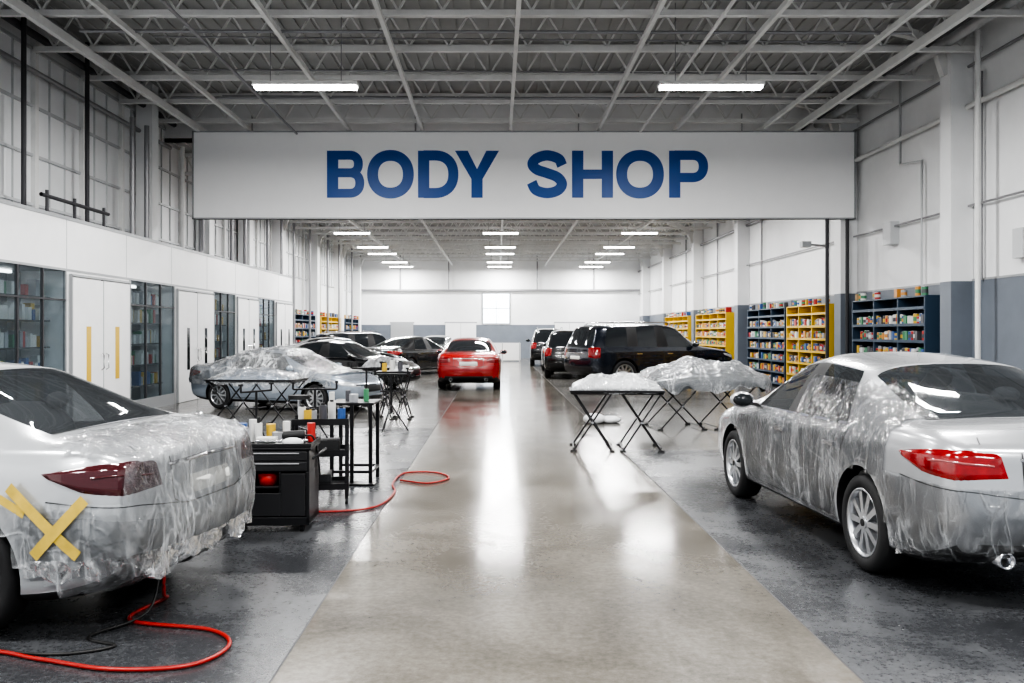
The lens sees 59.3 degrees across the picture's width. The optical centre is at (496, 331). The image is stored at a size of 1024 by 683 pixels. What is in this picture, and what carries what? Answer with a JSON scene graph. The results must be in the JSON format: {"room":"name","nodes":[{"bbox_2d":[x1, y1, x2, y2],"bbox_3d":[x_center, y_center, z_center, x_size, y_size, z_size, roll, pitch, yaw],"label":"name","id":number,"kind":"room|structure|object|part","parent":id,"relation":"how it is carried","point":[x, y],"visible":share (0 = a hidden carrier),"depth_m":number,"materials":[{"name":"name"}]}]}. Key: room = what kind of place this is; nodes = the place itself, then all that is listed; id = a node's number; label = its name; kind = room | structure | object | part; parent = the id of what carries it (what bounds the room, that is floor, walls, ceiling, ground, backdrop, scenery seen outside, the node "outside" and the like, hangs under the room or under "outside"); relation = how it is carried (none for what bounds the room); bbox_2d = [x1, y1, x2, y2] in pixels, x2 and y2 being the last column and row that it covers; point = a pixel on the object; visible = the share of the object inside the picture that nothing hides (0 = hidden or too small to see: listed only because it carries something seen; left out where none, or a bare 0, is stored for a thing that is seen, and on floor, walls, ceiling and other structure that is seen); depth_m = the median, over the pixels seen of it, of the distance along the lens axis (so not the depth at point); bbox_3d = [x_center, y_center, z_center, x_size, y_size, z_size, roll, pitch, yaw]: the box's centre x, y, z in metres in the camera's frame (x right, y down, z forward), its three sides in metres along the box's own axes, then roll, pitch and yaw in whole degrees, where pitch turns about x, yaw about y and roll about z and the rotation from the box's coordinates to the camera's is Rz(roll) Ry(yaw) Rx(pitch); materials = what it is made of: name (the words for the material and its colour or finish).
{"room":"auto repair garage","nodes":[
{"label":"auto repair garage","id":0,"kind":"room"},
{"bbox_2d":[0,199,291,407],"bbox_3d":[-7.950,-0.170,13.850,1.099,3.640,37.300,0,0,0],"label":"wall","id":1,"kind":"structure","parent":0,"point":[46,247],"depth_m":17.86,"materials":[{"name":"white paint"}]},
{"bbox_2d":[69,274,130,398],"bbox_3d":[-7.344,0.315,16.825,0.112,2.650,2.514,0,0,0],"label":"door","id":2,"kind":"structure","parent":1,"relation":"in","point":[99,311],"depth_m":16.74,"materials":[{"name":"white paint"}]},
{"bbox_2d":[0,0,352,343],"bbox_3d":[-7.982,-2.050,22.025,0.835,7.400,54.050,0,0,0],"label":"wall frame","id":3,"kind":"object","parent":1,"relation":"attached to","point":[25,30],"visible":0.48,"depth_m":19.45,"materials":[{"name":"grey metal"}]},
{"bbox_2d":[176,288,214,402],"bbox_3d":[-7.344,0.315,22.100,0.112,2.650,2.664,0,0,0],"label":"door","id":4,"kind":"structure","parent":1,"relation":"in","point":[195,312],"depth_m":21.67,"materials":[{"name":"white paint"}]},
{"bbox_2d":[237,296,258,352],"bbox_3d":[-7.344,0.315,26.700,0.112,2.650,2.264,0,0,0],"label":"door","id":5,"kind":"structure","parent":1,"relation":"in","point":[247,310],"depth_m":26.53,"materials":[{"name":"white paint"}]},
{"bbox_2d":[276,302,292,345],"bbox_3d":[-7.344,0.315,31.250,0.112,2.650,2.364,0,0,0],"label":"door","id":6,"kind":"structure","parent":1,"relation":"in","point":[284,313],"depth_m":31.15,"materials":[{"name":"white paint"}]},
{"bbox_2d":[0,1,350,399],"bbox_3d":[-8.555,-2.100,25.500,0.290,7.500,61.000,0,0,0],"label":"wall","id":7,"kind":"structure","parent":0,"point":[55,117],"depth_m":18.82,"materials":[{"name":"white metal"}]},
{"bbox_2d":[136,81,157,240],"bbox_3d":[-8.240,-3.910,21.200,0.380,3.880,0.400,0,0,0],"label":"wall column","id":8,"kind":"structure","parent":7,"relation":"attached to","point":[148,115],"depth_m":21.00,"materials":[{"name":"white metal"}]},
{"bbox_2d":[196,220,213,255],"bbox_3d":[-8.240,-3.410,25.400,0.380,2.880,0.400,0,0,0],"label":"wall column","id":9,"kind":"structure","parent":7,"relation":"attached to","point":[209,224],"depth_m":25.20,"materials":[{"name":"white metal"}]},
{"bbox_2d":[238,220,252,265],"bbox_3d":[-8.240,-3.410,29.500,0.380,2.880,0.400,0,0,0],"label":"wall column","id":10,"kind":"structure","parent":7,"relation":"attached to","point":[240,222],"depth_m":29.30,"materials":[{"name":"white metal"}]},
{"bbox_2d":[272,220,288,274],"bbox_3d":[-7.761,-1.600,34.000,1.598,6.500,0.560,0,0,0],"label":"wall column","id":11,"kind":"structure","parent":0,"point":[275,223],"depth_m":33.75,"materials":[{"name":"white paint"}]},
{"bbox_2d":[307,224,341,334],"bbox_3d":[-7.761,-1.600,40.500,1.598,6.500,0.560,0,0,0],"label":"wall column","id":12,"kind":"structure","parent":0,"point":[316,240],"depth_m":40.25,"materials":[{"name":"white paint"}]},
{"bbox_2d":[333,240,363,330],"bbox_3d":[-7.761,-1.600,47.000,1.598,6.500,0.560,0,0,0],"label":"wall column","id":13,"kind":"structure","parent":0,"point":[335,250],"depth_m":46.76,"materials":[{"name":"white paint"}]},
{"bbox_2d":[353,252,369,330],"bbox_3d":[-7.761,-1.600,53.000,1.598,6.500,0.560,0,0,0],"label":"wall column","id":14,"kind":"structure","parent":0,"point":[357,262],"depth_m":52.75,"materials":[{"name":"white paint"}]},
{"bbox_2d":[361,255,639,358],"bbox_3d":[0.200,-1.600,56.080,17.400,6.500,0.240,0,0,0],"label":"wall","id":15,"kind":"structure","parent":0,"point":[429,311],"depth_m":56.00,"materials":[{"name":"white paint"}]},
{"bbox_2d":[390,322,413,337],"bbox_3d":[-5.900,0.510,55.922,1.520,2.280,0.065,0,0,0],"label":"door","id":16,"kind":"structure","parent":15,"relation":"in","point":[398,329],"depth_m":55.90,"materials":[{"name":"grey metal"}]},
{"bbox_2d":[445,322,476,338],"bbox_3d":[-2.250,0.510,55.922,2.020,2.280,0.065,0,0,0],"label":"door","id":17,"kind":"structure","parent":15,"relation":"in","point":[454,330],"depth_m":55.90,"materials":[{"name":"white paint"}]},
{"bbox_2d":[482,293,510,324],"bbox_3d":[-0.050,-1.450,55.950,1.800,2.000,0.080,0,0,0],"label":"window","id":18,"kind":"structure","parent":15,"relation":"in","point":[496,307],"depth_m":55.92,"materials":[{"name":"white glass"}]},
{"bbox_2d":[361,255,639,290],"bbox_3d":[0.200,-3.650,55.875,17.300,2.200,0.150,0,0,0],"label":"beam","id":19,"kind":"structure","parent":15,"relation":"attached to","point":[400,289],"depth_m":55.80,"materials":[{"name":"grey metal"}]},
{"bbox_2d":[554,322,584,329],"bbox_3d":[4.500,0.510,55.922,1.920,2.280,0.065,0,0,0],"label":"door","id":20,"kind":"structure","parent":15,"relation":"in","point":[566,325],"depth_m":55.90,"materials":[{"name":"white paint"}]},
{"bbox_2d":[0,359,1023,682],"bbox_3d":[0.200,1.700,25.500,17.800,0.101,61.000,0,0,0],"label":"floor","id":21,"kind":"structure","parent":0,"point":[537,560],"depth_m":5.91,"materials":[{"name":"concrete"}]},
{"bbox_2d":[0,572,231,671],"bbox_3d":[-2.328,1.472,4.515,1.798,0.364,1.222,0,0,-40],"label":"air hose","id":22,"kind":"object","parent":21,"relation":"on","point":[21,654],"visible":0.92,"depth_m":4.60,"materials":[{"name":"red rubber"}]},
{"bbox_2d":[0,362,255,628],"bbox_3d":[-3.951,0.907,5.927,4.578,1.487,2.241,0,0,5],"label":"car","id":23,"kind":"object","parent":21,"relation":"on","point":[101,488],"visible":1,"depth_m":4.92,"materials":[{"name":"silver metal"}]},
{"bbox_3d":[-3.976,0.848,5.881,4.534,1.075,2.244,0,0,9],"label":"trim","id":24,"kind":"part","parent":23,"relation":"part of","materials":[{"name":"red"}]},
{"bbox_2d":[238,382,273,435],"bbox_3d":[-3.470,1.190,12.908,0.545,0.910,0.503,0,0,-17],"label":"stand","id":25,"kind":"object","parent":21,"relation":"on","point":[256,407],"visible":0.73,"depth_m":12.88,"materials":[{"name":"black metal"}]},
{"bbox_2d":[204,366,308,429],"bbox_3d":[-4.150,1.119,15.600,1.550,1.061,0.890,0,0,5],"label":"work table","id":26,"kind":"object","parent":21,"relation":"on","point":[247,374],"visible":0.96,"depth_m":15.32,"materials":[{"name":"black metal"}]},
{"bbox_3d":[-4.151,0.810,15.600,1.454,0.441,0.846,0,0,5],"label":"wrapped panel","id":27,"kind":"part","parent":26,"relation":"part of","materials":[{"name":"white"}]},
{"bbox_3d":[-4.150,0.754,15.600,1.318,0.208,0.757,0,0,5],"label":"blue panel","id":28,"kind":"part","parent":26,"relation":"part of","materials":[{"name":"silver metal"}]},
{"bbox_2d":[240,417,326,530],"bbox_3d":[-1.867,1.187,7.618,0.798,0.924,0.518,0,0,-2],"label":"tool cart","id":29,"kind":"object","parent":21,"relation":"on","point":[287,462],"visible":0.62,"depth_m":7.38,"materials":[{"name":"black metal"}]},
{"bbox_2d":[189,346,383,412],"bbox_3d":[-4.556,0.972,19.605,4.319,1.357,2.080,0,0,22],"label":"car","id":30,"kind":"object","parent":21,"relation":"on","point":[322,372],"visible":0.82,"depth_m":19.00,"materials":[{"name":"silver metal"}]},
{"bbox_3d":[-4.544,0.944,19.598,4.285,0.946,2.065,0,0,22],"label":"trim","id":31,"kind":"part","parent":30,"relation":"part of","materials":[{"name":"silver"}]},
{"bbox_2d":[288,394,316,435],"bbox_3d":[-3.077,1.320,14.100,0.494,0.660,0.496,0,0,0],"label":"stool","id":32,"kind":"object","parent":21,"relation":"on","point":[299,397],"visible":0.38,"depth_m":14.03,"materials":[{"name":"black plastic"}]},
{"bbox_2d":[295,309,315,342],"bbox_3d":[-8.223,0.354,37.200,0.455,2.592,5.250,0,0,0],"label":"shelving unit","id":33,"kind":"object","parent":21,"relation":"on","point":[301,316],"visible":0.28,"depth_m":37.52,"materials":[{"name":"blue metal"}]},
{"bbox_2d":[291,381,337,437],"bbox_3d":[-2.557,1.165,12.620,0.545,0.960,0.503,0,0,33],"label":"stand","id":34,"kind":"object","parent":21,"relation":"on","point":[292,382],"visible":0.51,"depth_m":12.59,"materials":[{"name":"black metal"}]},
{"bbox_2d":[291,400,349,503],"bbox_3d":[-1.718,1.160,8.800,0.535,0.979,0.460,0,0,-8],"label":"trolley","id":35,"kind":"object","parent":21,"relation":"on","point":[305,415],"visible":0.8,"depth_m":8.66,"materials":[{"name":"black metal"}]},
{"bbox_2d":[320,312,340,333],"bbox_3d":[-8.223,0.358,43.700,0.455,2.585,5.050,0,0,0],"label":"shelving unit","id":36,"kind":"object","parent":21,"relation":"on","point":[333,318],"visible":0.16,"depth_m":43.47,"materials":[{"name":"yellow metal"}]},
{"bbox_2d":[290,337,405,359],"bbox_3d":[-5.613,0.907,31.561,4.990,1.487,2.240,0,0,-16],"label":"car","id":37,"kind":"object","parent":21,"relation":"on","point":[319,338],"visible":0.12,"depth_m":31.00,"materials":[{"name":"black paint"}]},
{"bbox_2d":[315,331,386,347],"bbox_3d":[-5.607,0.800,38.568,4.804,1.699,2.204,0,0,-31],"label":"suv car","id":38,"kind":"object","parent":21,"relation":"on","point":[366,339],"visible":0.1,"depth_m":37.59,"materials":[{"name":"black paint"}]},
{"bbox_3d":[-5.575,0.627,38.517,4.799,1.353,2.208,0,0,-35],"label":"trim","id":39,"kind":"part","parent":38,"relation":"part of","materials":[{"name":"grey"}]},
{"bbox_2d":[344,315,358,330],"bbox_3d":[-8.222,0.356,50.000,0.456,2.589,4.450,0,0,0],"label":"shelving unit","id":40,"kind":"object","parent":21,"relation":"on","point":[347,318],"visible":0.22,"depth_m":49.98,"materials":[{"name":"blue metal"}]},
{"bbox_2d":[329,389,381,485],"bbox_3d":[-1.566,1.140,9.964,0.520,1.020,0.660,0,0,1],"label":"stand","id":41,"kind":"object","parent":21,"relation":"on","point":[350,399],"visible":0.8,"depth_m":9.75,"materials":[{"name":"black metal"}]},
{"bbox_2d":[295,340,420,386],"bbox_3d":[-4.576,0.944,26.457,4.743,1.412,2.239,0,0,20],"label":"car","id":42,"kind":"object","parent":21,"relation":"on","point":[343,352],"visible":0.24,"depth_m":25.68,"materials":[{"name":"black paint"}]},
{"bbox_3d":[-4.593,0.888,26.398,4.733,1.021,2.244,0,0,15],"label":"trim","id":43,"kind":"part","parent":42,"relation":"part of","materials":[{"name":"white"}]},
{"bbox_2d":[349,361,382,420],"bbox_3d":[-2.365,1.090,16.215,0.545,1.110,0.503,0,0,8],"label":"stand","id":44,"kind":"object","parent":21,"relation":"on","point":[381,362],"visible":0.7,"depth_m":16.19,"materials":[{"name":"black metal"}]},
{"bbox_2d":[357,356,406,405],"bbox_3d":[-2.600,1.098,20.500,1.050,1.104,0.640,0,0,-20],"label":"work table","id":45,"kind":"object","parent":21,"relation":"on","point":[373,362],"visible":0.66,"depth_m":20.58,"materials":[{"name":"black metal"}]},
{"bbox_3d":[-2.600,1.242,20.500,1.050,0.816,0.640,0,0,-20],"label":"frame","id":46,"kind":"part","parent":45,"relation":"part of","materials":[{"name":"black metal"}]},
{"bbox_2d":[319,471,449,512],"bbox_3d":[-1.323,1.637,9.264,2.505,0.021,1.623,0,0,-38],"label":"air hose","id":47,"kind":"object","parent":21,"relation":"on","point":[448,476],"visible":0.65,"depth_m":9.73,"materials":[{"name":"red rubber"}]},
{"bbox_2d":[373,367,409,432],"bbox_3d":[-1.746,1.115,14.921,0.503,1.060,0.545,0,0,-27],"label":"stand","id":48,"kind":"object","parent":21,"relation":"on","point":[374,368],"visible":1,"depth_m":14.89,"materials":[{"name":"black metal"}]},
{"bbox_2d":[376,359,413,419],"bbox_3d":[-1.950,1.080,17.200,0.685,1.140,0.540,0,0,0],"label":"work table","id":49,"kind":"object","parent":21,"relation":"on","point":[400,370],"visible":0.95,"depth_m":17.15,"materials":[{"name":"black metal"}]},
{"bbox_2d":[367,336,445,370],"bbox_3d":[-3.349,0.907,35.538,2.240,1.487,4.990,0,0,34],"label":"car","id":50,"kind":"object","parent":21,"relation":"on","point":[421,351],"visible":0.42,"depth_m":34.36,"materials":[{"name":"black paint"}]},
{"bbox_3d":[-3.296,0.848,35.506,2.244,1.075,4.983,0,0,30],"label":"trim","id":51,"kind":"part","parent":50,"relation":"part of","materials":[{"name":"black"}]},
{"bbox_2d":[424,335,451,346],"bbox_3d":[-2.859,0.907,43.019,2.240,1.487,4.990,0,0,14],"label":"car","id":52,"kind":"object","parent":21,"relation":"on","point":[440,340],"visible":0.07,"depth_m":41.79,"materials":[{"name":"grey paint"}]},
{"bbox_2d":[436,337,506,388],"bbox_3d":[-0.862,0.907,27.608,2.240,1.487,4.990,0,0,4],"label":"car","id":53,"kind":"object","parent":21,"relation":"on","point":[465,359],"visible":1,"depth_m":25.27,"materials":[{"name":"red paint"}]},
{"bbox_3d":[-0.800,0.848,27.607,2.244,1.075,4.983,0,0,0],"label":"trim","id":54,"kind":"part","parent":53,"relation":"part of","materials":[{"name":"red metal"}]},
{"bbox_2d":[493,342,519,361],"bbox_3d":[0.300,1.100,50.025,2.000,1.100,0.350,0,0,0],"label":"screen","id":55,"kind":"object","parent":21,"relation":"on","point":[513,349],"visible":0.6,"depth_m":50.00,"materials":[{"name":"white"}]},
{"bbox_2d":[538,340,547,370],"bbox_3d":[2.839,0.907,39.513,2.240,1.487,4.990,0,0,8],"label":"car","id":56,"kind":"object","parent":21,"relation":"on","point":[539,345],"visible":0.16,"depth_m":37.55,"materials":[{"name":"grey paint"}]},
{"bbox_2d":[526,327,562,365],"bbox_3d":[2.539,0.706,45.037,2.320,1.888,5.057,0,0,6],"label":"suv car","id":57,"kind":"object","parent":21,"relation":"on","point":[540,336],"visible":0.43,"depth_m":42.74,"materials":[{"name":"black paint"}]},
{"bbox_2d":[543,328,574,377],"bbox_3d":[2.694,0.753,33.539,2.204,1.794,4.804,0,0,10],"label":"suv car","id":58,"kind":"object","parent":21,"relation":"on","point":[556,344],"visible":0.48,"depth_m":31.35,"materials":[{"name":"black paint"}]},
{"bbox_3d":[2.753,0.571,33.530,2.208,1.429,4.799,0,0,6],"label":"trim","id":59,"kind":"part","parent":58,"relation":"part of","materials":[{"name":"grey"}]},
{"bbox_2d":[583,413,620,423],"bbox_3d":[1.875,1.560,16.275,0.636,0.200,0.565,0,0,-45],"label":"sheet","id":60,"kind":"object","parent":21,"relation":"on","point":[600,419],"visible":0.81,"depth_m":16.15,"materials":[{"name":"white plastic"}]},
{"bbox_2d":[569,371,664,452],"bbox_3d":[1.680,1.102,12.750,1.300,1.096,0.790,0,0,4],"label":"work table","id":61,"kind":"object","parent":21,"relation":"on","point":[622,383],"visible":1,"depth_m":12.48,"materials":[{"name":"black metal"}]},
{"bbox_2d":[564,322,732,377],"bbox_3d":[4.787,0.668,28.275,5.460,1.964,2.437,0,0,-20],"label":"suv car","id":62,"kind":"object","parent":21,"relation":"on","point":[608,349],"visible":0.72,"depth_m":27.00,"materials":[{"name":"black paint"}]},
{"bbox_2d":[665,312,690,340],"bbox_3d":[8.637,0.354,42.500,0.425,2.592,5.450,0,0,0],"label":"shelving unit","id":63,"kind":"object","parent":21,"relation":"on","point":[682,323],"visible":0.3,"depth_m":41.24,"materials":[{"name":"yellow metal"}]},
{"bbox_2d":[639,356,771,430],"bbox_3d":[3.551,1.028,15.600,2.091,1.243,1.069,0,0,-6],"label":"work table","id":64,"kind":"object","parent":21,"relation":"on","point":[687,372],"visible":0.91,"depth_m":15.21,"materials":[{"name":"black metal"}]},
{"bbox_3d":[3.550,1.242,15.600,1.830,0.816,0.940,0,0,-6],"label":"frame","id":65,"kind":"part","parent":64,"relation":"part of","materials":[{"name":"black metal"}]},
{"bbox_2d":[695,307,733,359],"bbox_3d":[8.637,0.354,35.700,0.425,2.592,5.050,0,0,0],"label":"shelving unit","id":66,"kind":"object","parent":21,"relation":"on","point":[712,330],"visible":0.59,"depth_m":34.70,"materials":[{"name":"yellow metal"}]},
{"bbox_2d":[747,302,787,385],"bbox_3d":[8.637,0.353,28.350,0.425,2.594,3.950,0,0,0],"label":"shelving unit","id":67,"kind":"object","parent":21,"relation":"on","point":[766,325],"visible":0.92,"depth_m":28.19,"materials":[{"name":"blue metal"}]},
{"bbox_2d":[786,297,833,380],"bbox_3d":[8.637,0.367,24.650,0.425,2.565,3.150,0,0,0],"label":"shelving unit","id":68,"kind":"object","parent":21,"relation":"on","point":[805,319],"visible":0.62,"depth_m":24.82,"materials":[{"name":"yellow metal"}]},
{"bbox_2d":[718,352,1023,572],"bbox_3d":[3.282,0.907,7.660,2.241,1.487,5.000,0,0,1],"label":"car","id":69,"kind":"object","parent":21,"relation":"on","point":[919,455],"visible":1,"depth_m":6.17,"materials":[{"name":"silver metal"}]},
{"bbox_2d":[852,286,939,352],"bbox_3d":[8.637,0.360,19.550,0.425,2.581,3.650,0,0,0],"label":"shelving unit","id":70,"kind":"object","parent":21,"relation":"on","point":[900,323],"visible":0.43,"depth_m":19.07,"materials":[{"name":"blue metal"}]},
{"bbox_2d":[0,0,1023,265],"bbox_3d":[0.200,-4.965,25.500,17.230,1.670,61.000,0,0,0],"label":"ceiling","id":71,"kind":"structure","parent":0,"point":[954,17],"depth_m":18.15,"materials":[{"name":"grey metal"}]},
{"bbox_2d":[251,3,358,90],"bbox_3d":[-3.400,-5.085,16.000,1.860,1.530,0.260,0,0,0],"label":"ceiling light","id":72,"kind":"object","parent":71,"relation":"hanging from","point":[270,85],"depth_m":15.90,"materials":[{"name":"white plastic"}]},
{"bbox_2d":[333,231,370,233],"bbox_3d":[-5.800,-4.385,36.000,1.460,0.930,0.260,0,0,0],"label":"ceiling light","id":73,"kind":"object","parent":71,"relation":"hanging from","point":[335,232],"depth_m":35.90,"materials":[{"name":"white plastic"}]},
{"bbox_2d":[357,245,388,247],"bbox_3d":[-5.800,-4.385,42.000,1.460,0.930,0.260,0,0,0],"label":"ceiling light","id":74,"kind":"object","parent":71,"relation":"hanging from","point":[358,246],"depth_m":41.87,"materials":[{"name":"white plastic"}]},
{"bbox_2d":[367,240,396,254],"bbox_3d":[-5.800,-4.385,45.500,1.460,0.930,0.260,0,0,0],"label":"ceiling light","id":75,"kind":"object","parent":71,"relation":"hanging from","point":[369,253],"depth_m":45.41,"materials":[{"name":"white plastic"}]},
{"bbox_2d":[485,252,513,254],"bbox_3d":[0.150,-4.385,45.500,1.460,0.930,0.260,0,0,0],"label":"ceiling light","id":76,"kind":"object","parent":71,"relation":"hanging from","point":[487,253],"depth_m":45.41,"materials":[{"name":"white plastic"}]},
{"bbox_2d":[27,0,972,253],"bbox_3d":[0.200,-5.380,25.500,17.400,1.140,61.000,0,0,0],"label":"roof trusses","id":77,"kind":"structure","parent":71,"relation":"attached to","point":[180,135],"depth_m":19.39,"materials":[{"name":"white metal"}]},
{"bbox_2d":[381,261,407,262],"bbox_3d":[-5.800,-4.385,51.000,1.460,0.930,0.260,0,0,0],"label":"ceiling light","id":78,"kind":"object","parent":77,"relation":"hanging from","point":[381,261],"depth_m":50.88,"materials":[{"name":"white plastic"}]},
{"bbox_2d":[389,265,412,266],"bbox_3d":[-5.800,-4.385,54.500,1.460,0.930,0.260,0,0,0],"label":"ceiling light","id":79,"kind":"object","parent":77,"relation":"hanging from","point":[389,265],"depth_m":54.38,"materials":[{"name":"white plastic"}]},
{"bbox_2d":[487,255,511,266],"bbox_3d":[0.150,-4.385,54.500,1.460,0.930,0.260,0,0,0],"label":"ceiling light","id":80,"kind":"object","parent":77,"relation":"hanging from","point":[491,265],"depth_m":54.40,"materials":[{"name":"white plastic"}]},
{"bbox_2d":[487,261,512,262],"bbox_3d":[0.150,-4.385,51.000,1.460,0.930,0.260,0,0,0],"label":"ceiling light","id":81,"kind":"object","parent":77,"relation":"hanging from","point":[487,261],"depth_m":50.86,"materials":[{"name":"white plastic"}]},
{"bbox_2d":[579,265,602,266],"bbox_3d":[5.700,-4.385,54.500,1.460,0.930,0.260,0,0,0],"label":"ceiling light","id":82,"kind":"object","parent":77,"relation":"hanging from","point":[579,265],"depth_m":54.38,"materials":[{"name":"white plastic"}]},
{"bbox_2d":[584,261,610,262],"bbox_3d":[5.700,-4.385,51.000,1.460,0.930,0.260,0,0,0],"label":"ceiling light","id":83,"kind":"object","parent":77,"relation":"hanging from","point":[584,261],"depth_m":50.88,"materials":[{"name":"white plastic"}]},
{"bbox_2d":[595,240,624,254],"bbox_3d":[5.700,-4.385,45.500,1.460,0.930,0.260,0,0,0],"label":"ceiling light","id":84,"kind":"object","parent":77,"relation":"hanging from","point":[597,253],"depth_m":45.41,"materials":[{"name":"white plastic"}]},
{"bbox_2d":[603,229,634,247],"bbox_3d":[5.700,-4.385,42.000,1.460,0.930,0.260,0,0,0],"label":"ceiling light","id":85,"kind":"object","parent":77,"relation":"hanging from","point":[605,246],"depth_m":41.87,"materials":[{"name":"white plastic"}]},
{"bbox_2d":[621,231,657,233],"bbox_3d":[5.700,-4.385,36.000,1.460,0.930,0.260,0,0,0],"label":"ceiling light","id":86,"kind":"object","parent":77,"relation":"hanging from","point":[623,232],"depth_m":35.90,"materials":[{"name":"white plastic"}]},
{"bbox_2d":[657,3,764,90],"bbox_3d":[3.800,-5.085,16.000,1.860,1.530,0.260,0,0,0],"label":"ceiling light","id":87,"kind":"object","parent":77,"relation":"hanging from","point":[675,85],"depth_m":15.90,"materials":[{"name":"white plastic"}]},
{"bbox_2d":[482,223,518,233],"bbox_3d":[0.150,-4.385,36.000,1.460,0.930,0.260,0,0,0],"label":"ceiling light","id":88,"kind":"object","parent":71,"relation":"hanging from","point":[484,232],"depth_m":35.90,"materials":[{"name":"white plastic"}]},
{"bbox_2d":[485,245,515,247],"bbox_3d":[0.150,-4.385,42.000,1.460,0.930,0.260,0,0,0],"label":"ceiling light","id":89,"kind":"object","parent":71,"relation":"hanging from","point":[486,246],"depth_m":41.87,"materials":[{"name":"white plastic"}]},
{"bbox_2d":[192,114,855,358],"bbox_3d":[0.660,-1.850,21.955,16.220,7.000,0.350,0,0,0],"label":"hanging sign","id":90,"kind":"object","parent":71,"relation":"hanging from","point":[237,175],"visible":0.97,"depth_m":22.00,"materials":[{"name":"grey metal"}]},
{"bbox_3d":[0.660,-4.055,22.058,16.220,2.590,0.145,0,0,0],"label":"panel","id":91,"kind":"part","parent":90,"relation":"part of","materials":[{"name":"grey metal"}]},
{"bbox_2d":[625,252,649,323],"bbox_3d":[8.126,-1.600,52.500,1.528,6.500,0.480,0,0,0],"label":"wall column","id":92,"kind":"structure","parent":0,"point":[644,262],"depth_m":52.29,"materials":[{"name":"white paint"}]},
{"bbox_2d":[641,240,671,325],"bbox_3d":[8.126,-1.600,46.000,1.528,6.500,0.480,0,0,0],"label":"wall column","id":93,"kind":"structure","parent":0,"point":[665,253],"depth_m":45.80,"materials":[{"name":"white paint"}]},
{"bbox_2d":[667,223,702,342],"bbox_3d":[8.126,-1.600,39.000,1.528,6.500,0.480,0,0,0],"label":"wall column","id":94,"kind":"structure","parent":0,"point":[696,239],"depth_m":38.79,"materials":[{"name":"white paint"}]},
{"bbox_2d":[732,220,748,365],"bbox_3d":[8.126,-1.600,31.900,1.528,6.500,0.480,0,0,0],"label":"wall column","id":95,"kind":"structure","parent":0,"point":[741,232],"depth_m":31.69,"materials":[{"name":"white paint"}]},
{"bbox_2d":[795,104,857,355],"bbox_3d":[8.126,-2.100,22.400,1.528,7.500,0.480,0,0,0],"label":"wall column","id":96,"kind":"structure","parent":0,"point":[839,225],"depth_m":22.19,"materials":[{"name":"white paint"}]},
{"bbox_2d":[639,0,1023,369],"bbox_3d":[8.980,-2.100,25.500,0.240,7.500,61.000,0,0,0],"label":"wall","id":97,"kind":"structure","parent":0,"point":[888,190],"depth_m":19.32,"materials":[{"name":"white paint"}]},
{"bbox_2d":[638,0,1023,358],"bbox_3d":[8.325,-1.950,25.500,1.150,7.200,61.000,0,0,0],"label":"conduit","id":98,"kind":"object","parent":97,"relation":"attached to","point":[891,229],"visible":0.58,"depth_m":16.37,"materials":[{"name":"white metal"}]},
{"bbox_2d":[886,23,973,357],"bbox_3d":[8.126,-2.100,17.000,1.528,7.500,0.480,0,0,0],"label":"wall column","id":99,"kind":"structure","parent":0,"point":[956,80],"depth_m":16.79,"materials":[{"name":"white paint"}]}
]}

